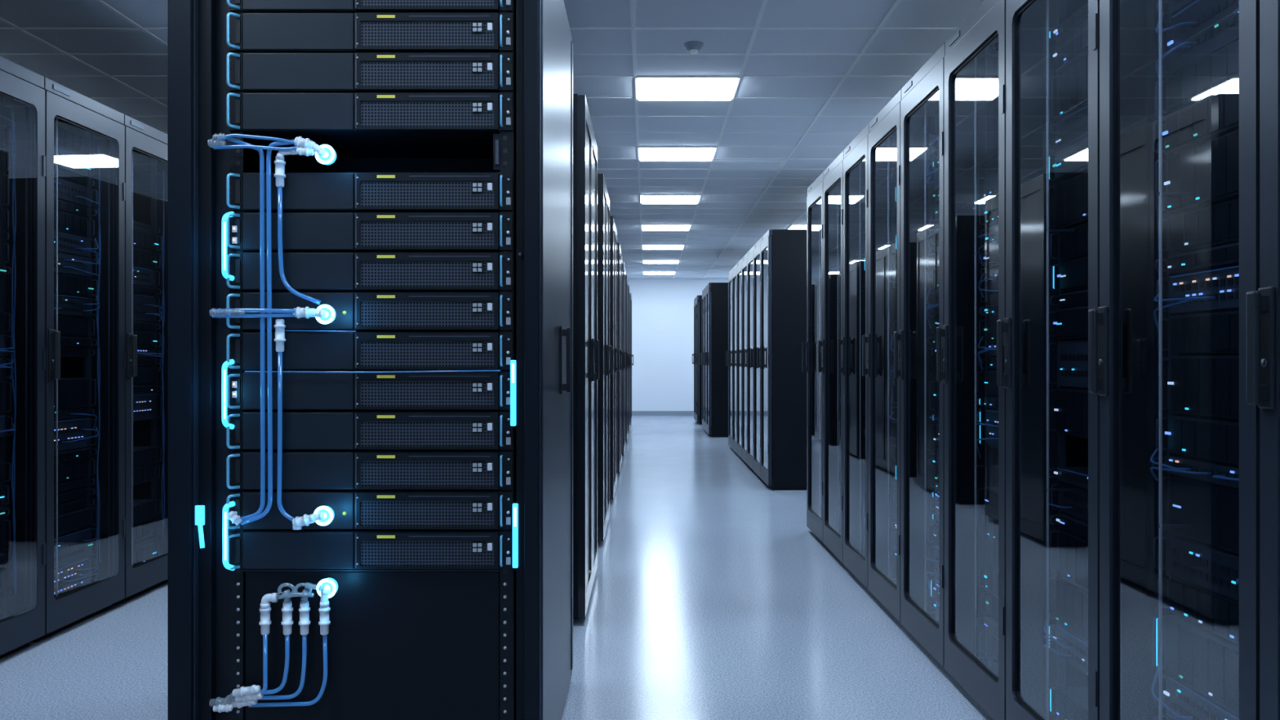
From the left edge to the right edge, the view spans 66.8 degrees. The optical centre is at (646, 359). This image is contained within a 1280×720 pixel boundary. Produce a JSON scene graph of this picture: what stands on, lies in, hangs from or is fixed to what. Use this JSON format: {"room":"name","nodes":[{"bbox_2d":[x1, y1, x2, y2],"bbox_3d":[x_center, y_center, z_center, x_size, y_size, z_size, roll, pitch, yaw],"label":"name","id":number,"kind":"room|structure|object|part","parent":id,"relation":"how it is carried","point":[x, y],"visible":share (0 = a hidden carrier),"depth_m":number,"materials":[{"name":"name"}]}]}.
{"room":"data center","nodes":[
{"label":"data center","id":0,"kind":"room"},
{"bbox_2d":[0,0,983,277],"bbox_3d":[-0.650,-1.670,7.525,6.700,0.100,23.650,0,0,0],"label":"ceiling","id":1,"kind":"structure","parent":0,"point":[20,13],"depth_m":5.60,"materials":[{"name":"white tile"}]},
{"bbox_2d":[0,0,957,278],"bbox_3d":[-0.650,-1.618,7.525,6.500,0.005,23.450,0,0,0],"label":"grid","id":2,"kind":"object","parent":1,"relation":"attached to","point":[633,28],"depth_m":5.55,"materials":[{"name":"grey metal"}]},
{"bbox_2d":[643,271,675,274],"bbox_3d":[0.235,-1.607,17.950,0.600,0.019,0.460,0,0,0],"label":"ceiling light panel","id":3,"kind":"object","parent":1,"relation":"in","point":[644,272],"depth_m":17.81,"materials":[{"name":"white plastic"}]},
{"bbox_2d":[642,259,679,263],"bbox_3d":[0.235,-1.607,15.910,0.600,0.019,0.460,0,0,0],"label":"ceiling light panel","id":4,"kind":"object","parent":1,"relation":"in","point":[645,261],"depth_m":15.78,"materials":[{"name":"white plastic"}]},
{"bbox_2d":[641,244,684,249],"bbox_3d":[0.235,-1.607,13.850,0.600,0.019,0.460,0,0,0],"label":"ceiling light panel","id":5,"kind":"object","parent":1,"relation":"in","point":[643,246],"depth_m":13.78,"materials":[{"name":"white plastic"}]},
{"bbox_2d":[640,224,691,231],"bbox_3d":[0.235,-1.607,11.800,0.600,0.019,0.460,0,0,0],"label":"ceiling light panel","id":6,"kind":"object","parent":1,"relation":"in","point":[644,227],"depth_m":11.71,"materials":[{"name":"white plastic"}]},
{"bbox_2d":[640,195,701,204],"bbox_3d":[0.235,-1.607,9.730,0.600,0.019,0.460,0,0,0],"label":"ceiling light panel","id":7,"kind":"object","parent":1,"relation":"in","point":[644,199],"depth_m":9.68,"materials":[{"name":"white plastic"}]},
{"bbox_2d":[637,146,716,160],"bbox_3d":[0.235,-1.607,7.590,0.600,0.019,0.460,0,0,0],"label":"ceiling light panel","id":8,"kind":"object","parent":1,"relation":"in","point":[645,153],"depth_m":7.53,"materials":[{"name":"white plastic"}]},
{"bbox_2d":[635,76,740,100],"bbox_3d":[0.235,-1.607,5.770,0.600,0.019,0.460,0,0,0],"label":"ceiling light panel","id":9,"kind":"object","parent":1,"relation":"in","point":[647,88],"depth_m":5.72,"materials":[{"name":"white plastic"}]},
{"bbox_2d":[684,40,703,53],"bbox_3d":[0.243,-1.597,4.980,0.100,0.046,0.100,0,0,0],"label":"smoke detector","id":10,"kind":"object","parent":1,"relation":"attached to","point":[693,46],"visible":1,"depth_m":4.95,"materials":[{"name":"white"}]},
{"bbox_2d":[710,160,785,170],"bbox_3d":[0.835,-1.616,8.080,0.580,0.009,0.400,0,0,0],"label":"tile","id":11,"kind":"object","parent":1,"relation":"attached to","point":[717,165],"depth_m":8.05,"materials":[{"name":"grey tile"}]},
{"bbox_2d":[786,224,806,229],"bbox_3d":[2.035,-1.607,11.800,0.600,0.019,0.460,0,0,0],"label":"ceiling light panel","id":12,"kind":"object","parent":1,"relation":"in","point":[793,226],"depth_m":11.70,"materials":[{"name":"white plastic"}]},
{"bbox_2d":[0,415,993,719],"bbox_3d":[-0.650,1.150,7.525,6.700,0.100,23.650,0,0,0],"label":"floor","id":13,"kind":"structure","parent":0,"point":[713,596],"depth_m":3.87,"materials":[{"name":"plastic"}]},
{"bbox_2d":[0,55,45,658],"bbox_3d":[-2.814,0.000,3.481,1.032,2.200,0.571,0,0,0],"label":"rack","id":14,"kind":"object","parent":13,"relation":"on","point":[22,91],"visible":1,"depth_m":3.73,"materials":[{"name":"black"}]},
{"bbox_2d":[31,76,125,641],"bbox_3d":[-2.814,0.000,4.056,1.032,2.200,0.571,0,0,0],"label":"rack","id":15,"kind":"object","parent":13,"relation":"on","point":[85,184],"visible":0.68,"depth_m":4.22,"materials":[{"name":"black glass"}]},
{"bbox_2d":[111,114,167,604],"bbox_3d":[-2.814,0.000,4.630,1.032,2.200,0.571,0,0,0],"label":"rack","id":16,"kind":"object","parent":13,"relation":"on","point":[145,146],"visible":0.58,"depth_m":4.77,"materials":[{"name":"black metal"}]},
{"bbox_2d":[167,0,573,719],"bbox_3d":[-0.683,0.000,2.810,0.920,2.200,1.000,0,0,0],"label":"rack","id":17,"kind":"object","parent":13,"relation":"on","point":[370,202],"visible":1,"depth_m":2.35,"materials":[{"name":"black metal"}]},
{"bbox_3d":[-0.669,0.235,2.517,0.625,1.579,0.320,0,0,0],"label":"blanking panel","id":18,"kind":"part","parent":17,"relation":"part of","materials":[{"name":"black metal"}]},
{"bbox_3d":[-0.240,-0.015,2.814,0.034,2.166,0.987,0,0,0],"label":"door","id":19,"kind":"part","parent":17,"relation":"part of","materials":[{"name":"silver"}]},
{"bbox_2d":[573,93,599,618],"bbox_3d":[-0.682,-0.002,4.507,0.922,2.204,1.000,0,0,0],"label":"tall cabinet","id":20,"kind":"object","parent":13,"relation":"on","point":[585,341],"visible":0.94,"depth_m":4.01,"materials":[{"name":"black metal"}]},
{"bbox_2d":[597,173,612,542],"bbox_3d":[-0.682,-0.002,6.197,0.922,2.204,1.000,0,0,0],"label":"tall cabinet","id":21,"kind":"object","parent":13,"relation":"on","point":[603,201],"visible":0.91,"depth_m":5.70,"materials":[{"name":"black"}]},
{"bbox_2d":[609,216,619,499],"bbox_3d":[-0.682,-0.002,7.887,0.922,2.204,1.000,0,0,0],"label":"tall cabinet","id":22,"kind":"object","parent":13,"relation":"on","point":[613,233],"visible":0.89,"depth_m":7.67,"materials":[{"name":"black metal"}]},
{"bbox_2d":[617,243,624,474],"bbox_3d":[-0.682,-0.002,9.577,0.922,2.204,1.000,0,0,0],"label":"tall cabinet","id":23,"kind":"object","parent":13,"relation":"on","point":[619,250],"visible":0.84,"depth_m":9.53,"materials":[{"name":"black metal"}]},
{"bbox_2d":[622,261,627,456],"bbox_3d":[-0.682,-0.002,11.267,0.922,2.204,1.000,0,0,0],"label":"tall cabinet","id":24,"kind":"object","parent":13,"relation":"on","point":[623,263],"visible":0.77,"depth_m":11.02,"materials":[{"name":"black"}]},
{"bbox_2d":[625,274,630,443],"bbox_3d":[-0.682,-0.002,12.957,0.922,2.204,1.000,0,0,0],"label":"tall cabinet","id":25,"kind":"object","parent":13,"relation":"on","point":[626,277],"visible":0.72,"depth_m":12.81,"materials":[{"name":"black"}]},
{"bbox_2d":[628,284,631,433],"bbox_3d":[-0.682,-0.002,14.647,0.922,2.204,1.000,0,0,0],"label":"tall cabinet","id":26,"kind":"object","parent":13,"relation":"on","point":[628,285],"visible":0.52,"depth_m":14.67,"materials":[{"name":"black metal"}]},
{"bbox_2d":[630,293,633,425],"bbox_3d":[-0.682,-0.002,16.337,0.922,2.204,1.000,0,0,0],"label":"tall cabinet","id":27,"kind":"object","parent":13,"relation":"on","point":[630,293],"visible":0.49,"depth_m":16.28,"materials":[{"name":"black metal"}]},
{"bbox_2d":[692,297,695,420],"bbox_3d":[1.344,0.000,17.364,1.032,2.200,0.571,0,0,0],"label":"rack","id":28,"kind":"object","parent":13,"relation":"on","point":[695,298],"visible":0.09,"depth_m":17.49,"materials":[{"name":"black metal"}]},
{"bbox_3d":[0.872,-0.010,17.364,0.001,1.916,0.467,0,0,0],"label":"door glass","id":29,"kind":"part","parent":28,"relation":"part of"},
{"bbox_2d":[693,295,702,424],"bbox_3d":[1.344,0.000,16.790,1.032,2.200,0.571,0,0,0],"label":"rack","id":30,"kind":"object","parent":13,"relation":"on","point":[699,298],"visible":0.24,"depth_m":16.50,"materials":[{"name":"black metal"}]},
{"bbox_3d":[0.858,0.009,16.790,0.060,2.111,0.565,0,0,0],"label":"door","id":31,"kind":"part","parent":30,"relation":"part of","materials":[{"name":"grey metal"}]},
{"bbox_3d":[0.872,-0.010,16.790,0.001,1.916,0.467,0,0,0],"label":"door glass","id":32,"kind":"part","parent":30,"relation":"part of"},
{"bbox_2d":[699,288,704,428],"bbox_3d":[1.369,0.000,15.239,1.032,2.200,0.571,0,0,0],"label":"rack","id":33,"kind":"object","parent":13,"relation":"on","point":[703,291],"visible":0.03,"depth_m":15.37,"materials":[{"name":"black metal"}]},
{"bbox_3d":[0.897,-0.010,15.239,0.001,1.916,0.467,0,0,0],"label":"door glass","id":34,"kind":"part","parent":33,"relation":"part of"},
{"bbox_2d":[702,285,706,431],"bbox_3d":[1.369,0.000,14.665,1.032,2.200,0.571,0,0,0],"label":"rack","id":35,"kind":"object","parent":13,"relation":"on","point":[705,288],"visible":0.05,"depth_m":14.89,"materials":[{"name":"black"}]},
{"bbox_3d":[0.897,-0.010,14.665,0.001,1.916,0.467,0,0,0],"label":"door glass","id":36,"kind":"part","parent":35,"relation":"part of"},
{"bbox_2d":[704,282,728,437],"bbox_3d":[1.369,0.000,14.089,1.032,2.200,0.571,0,0,0],"label":"rack","id":37,"kind":"object","parent":13,"relation":"on","point":[717,293],"visible":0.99,"depth_m":13.80,"materials":[{"name":"black metal"}]},
{"bbox_3d":[0.883,0.009,14.089,0.060,2.111,0.565,0,0,0],"label":"door","id":38,"kind":"part","parent":37,"relation":"part of","materials":[{"name":"black glass"}]},
{"bbox_3d":[0.897,-0.010,14.089,0.001,1.916,0.467,0,0,0],"label":"door glass","id":39,"kind":"part","parent":37,"relation":"part of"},
{"bbox_2d":[725,268,733,448],"bbox_3d":[1.511,0.000,11.919,1.032,2.200,0.571,0,0,0],"label":"rack","id":40,"kind":"object","parent":13,"relation":"on","point":[730,277],"visible":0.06,"depth_m":12.06,"materials":[{"name":"black"}]},
{"bbox_3d":[1.039,-0.010,11.919,0.001,1.916,0.467,0,0,0],"label":"door glass","id":41,"kind":"part","parent":40,"relation":"part of","materials":[{"name":"black glass"}]},
{"bbox_2d":[729,263,737,453],"bbox_3d":[1.511,0.000,11.345,1.032,2.200,0.571,0,0,0],"label":"rack","id":42,"kind":"object","parent":13,"relation":"on","point":[735,268],"visible":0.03,"depth_m":11.41,"materials":[{"name":"black metal"}]},
{"bbox_3d":[1.039,-0.010,11.345,0.001,1.916,0.467,0,0,0],"label":"door glass","id":43,"kind":"part","parent":42,"relation":"part of","materials":[{"name":"glass"}]},
{"bbox_2d":[733,258,742,458],"bbox_3d":[1.511,0.000,10.770,1.032,2.200,0.571,0,0,0],"label":"rack","id":44,"kind":"object","parent":13,"relation":"on","point":[740,263],"visible":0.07,"depth_m":10.86,"materials":[{"name":"black"}]},
{"bbox_3d":[1.039,-0.010,10.770,0.001,1.916,0.467,0,0,0],"label":"door glass","id":45,"kind":"part","parent":44,"relation":"part of","materials":[{"name":"glass"}]},
{"bbox_2d":[738,252,747,463],"bbox_3d":[1.511,0.000,10.194,1.032,2.200,0.571,0,0,0],"label":"rack","id":46,"kind":"object","parent":13,"relation":"on","point":[744,258],"visible":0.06,"depth_m":10.31,"materials":[{"name":"black metal"}]},
{"bbox_3d":[1.039,-0.010,10.194,0.001,1.916,0.467,0,0,0],"label":"door glass","id":47,"kind":"part","parent":46,"relation":"part of","materials":[{"name":"glass"}]},
{"bbox_2d":[744,245,754,470],"bbox_3d":[1.511,0.000,9.620,1.032,2.200,0.571,0,0,0],"label":"rack","id":48,"kind":"object","parent":13,"relation":"on","point":[750,253],"visible":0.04,"depth_m":9.74,"materials":[{"name":"black"}]},
{"bbox_3d":[1.039,-0.010,9.620,0.001,1.916,0.467,0,0,0],"label":"door glass","id":49,"kind":"part","parent":48,"relation":"part of","materials":[{"name":"black glass"}]},
{"bbox_2d":[750,238,760,478],"bbox_3d":[1.511,0.000,9.044,1.032,2.200,0.571,0,0,0],"label":"rack","id":50,"kind":"object","parent":13,"relation":"on","point":[757,252],"visible":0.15,"depth_m":9.12,"materials":[{"name":"black metal"}]},
{"bbox_3d":[1.039,-0.010,9.044,0.001,1.916,0.467,0,0,0],"label":"door glass","id":51,"kind":"part","parent":50,"relation":"part of","materials":[{"name":"glass"}]},
{"bbox_2d":[757,229,806,490],"bbox_3d":[1.511,0.000,8.470,1.032,2.200,0.571,0,0,0],"label":"rack","id":52,"kind":"object","parent":13,"relation":"on","point":[783,251],"visible":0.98,"depth_m":8.19,"materials":[{"name":"black metal"}]},
{"bbox_3d":[1.025,0.009,8.470,0.060,2.111,0.565,0,0,0],"label":"door","id":53,"kind":"part","parent":52,"relation":"part of","materials":[{"name":"black glass"}]},
{"bbox_3d":[1.039,-0.010,8.470,0.001,1.916,0.467,0,0,0],"label":"door glass","id":54,"kind":"part","parent":52,"relation":"part of","materials":[{"name":"glass"}]},
{"bbox_2d":[802,171,823,542],"bbox_3d":[1.511,0.000,5.944,1.032,2.200,0.571,0,0,0],"label":"rack","id":55,"kind":"object","parent":13,"relation":"on","point":[815,191],"visible":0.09,"depth_m":6.19,"materials":[{"name":"black metal"}]},
{"bbox_2d":[817,150,844,563],"bbox_3d":[1.511,0.000,5.370,1.032,2.200,0.571,0,0,0],"label":"rack","id":56,"kind":"object","parent":13,"relation":"on","point":[833,181],"visible":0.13,"depth_m":5.61,"materials":[{"name":"black metal"}]},
{"bbox_2d":[837,123,869,589],"bbox_3d":[1.511,0.000,4.795,1.032,2.200,0.571,0,0,0],"label":"rack","id":57,"kind":"object","parent":13,"relation":"on","point":[855,153],"visible":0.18,"depth_m":5.03,"materials":[{"name":"black"}]},
{"bbox_2d":[862,88,902,622],"bbox_3d":[1.511,0.000,4.220,1.032,2.200,0.571,0,0,0],"label":"rack","id":58,"kind":"object","parent":13,"relation":"on","point":[884,135],"visible":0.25,"depth_m":4.46,"materials":[{"name":"black"}]},
{"bbox_2d":[893,42,945,667],"bbox_3d":[1.511,0.000,3.644,1.032,2.200,0.571,0,0,0],"label":"rack","id":59,"kind":"object","parent":13,"relation":"on","point":[922,97],"visible":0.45,"depth_m":3.88,"materials":[{"name":"black"}]},
{"bbox_2d":[936,0,1005,719],"bbox_3d":[1.511,0.000,3.070,1.032,2.200,0.571,0,0,0],"label":"rack","id":60,"kind":"object","parent":13,"relation":"on","point":[975,58],"visible":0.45,"depth_m":3.30,"materials":[{"name":"black"}]},
{"bbox_2d":[996,0,1099,719],"bbox_3d":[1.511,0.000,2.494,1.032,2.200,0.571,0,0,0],"label":"door","id":61,"kind":"structure","parent":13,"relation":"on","point":[1052,46],"depth_m":2.73,"materials":[{"name":"black glass"}]},
{"bbox_2d":[1088,0,1259,719],"bbox_3d":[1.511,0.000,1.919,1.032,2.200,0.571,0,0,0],"label":"door","id":62,"kind":"structure","parent":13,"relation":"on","point":[1180,79],"depth_m":2.11,"materials":[{"name":"black glass"}]},
{"bbox_2d":[1245,0,1279,719],"bbox_3d":[1.511,0.000,1.345,1.032,2.200,0.571,0,0,0],"label":"rack","id":63,"kind":"object","parent":13,"relation":"on","point":[1263,304],"visible":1,"depth_m":1.60,"materials":[{"name":"black"}]},
{"bbox_2d":[627,278,728,410],"bbox_3d":[-0.650,-0.260,19.300,6.500,2.720,0.100,0,0,0],"label":"wall","id":64,"kind":"structure","parent":0,"point":[663,308],"depth_m":19.25,"materials":[{"name":"white paint"}]},
{"bbox_2d":[631,410,693,415],"bbox_3d":[-0.650,1.055,19.244,6.500,0.090,0.012,0,0,0],"label":"baseboard","id":65,"kind":"structure","parent":64,"relation":"attached to","point":[633,412],"depth_m":19.24,"materials":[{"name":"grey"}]}
]}

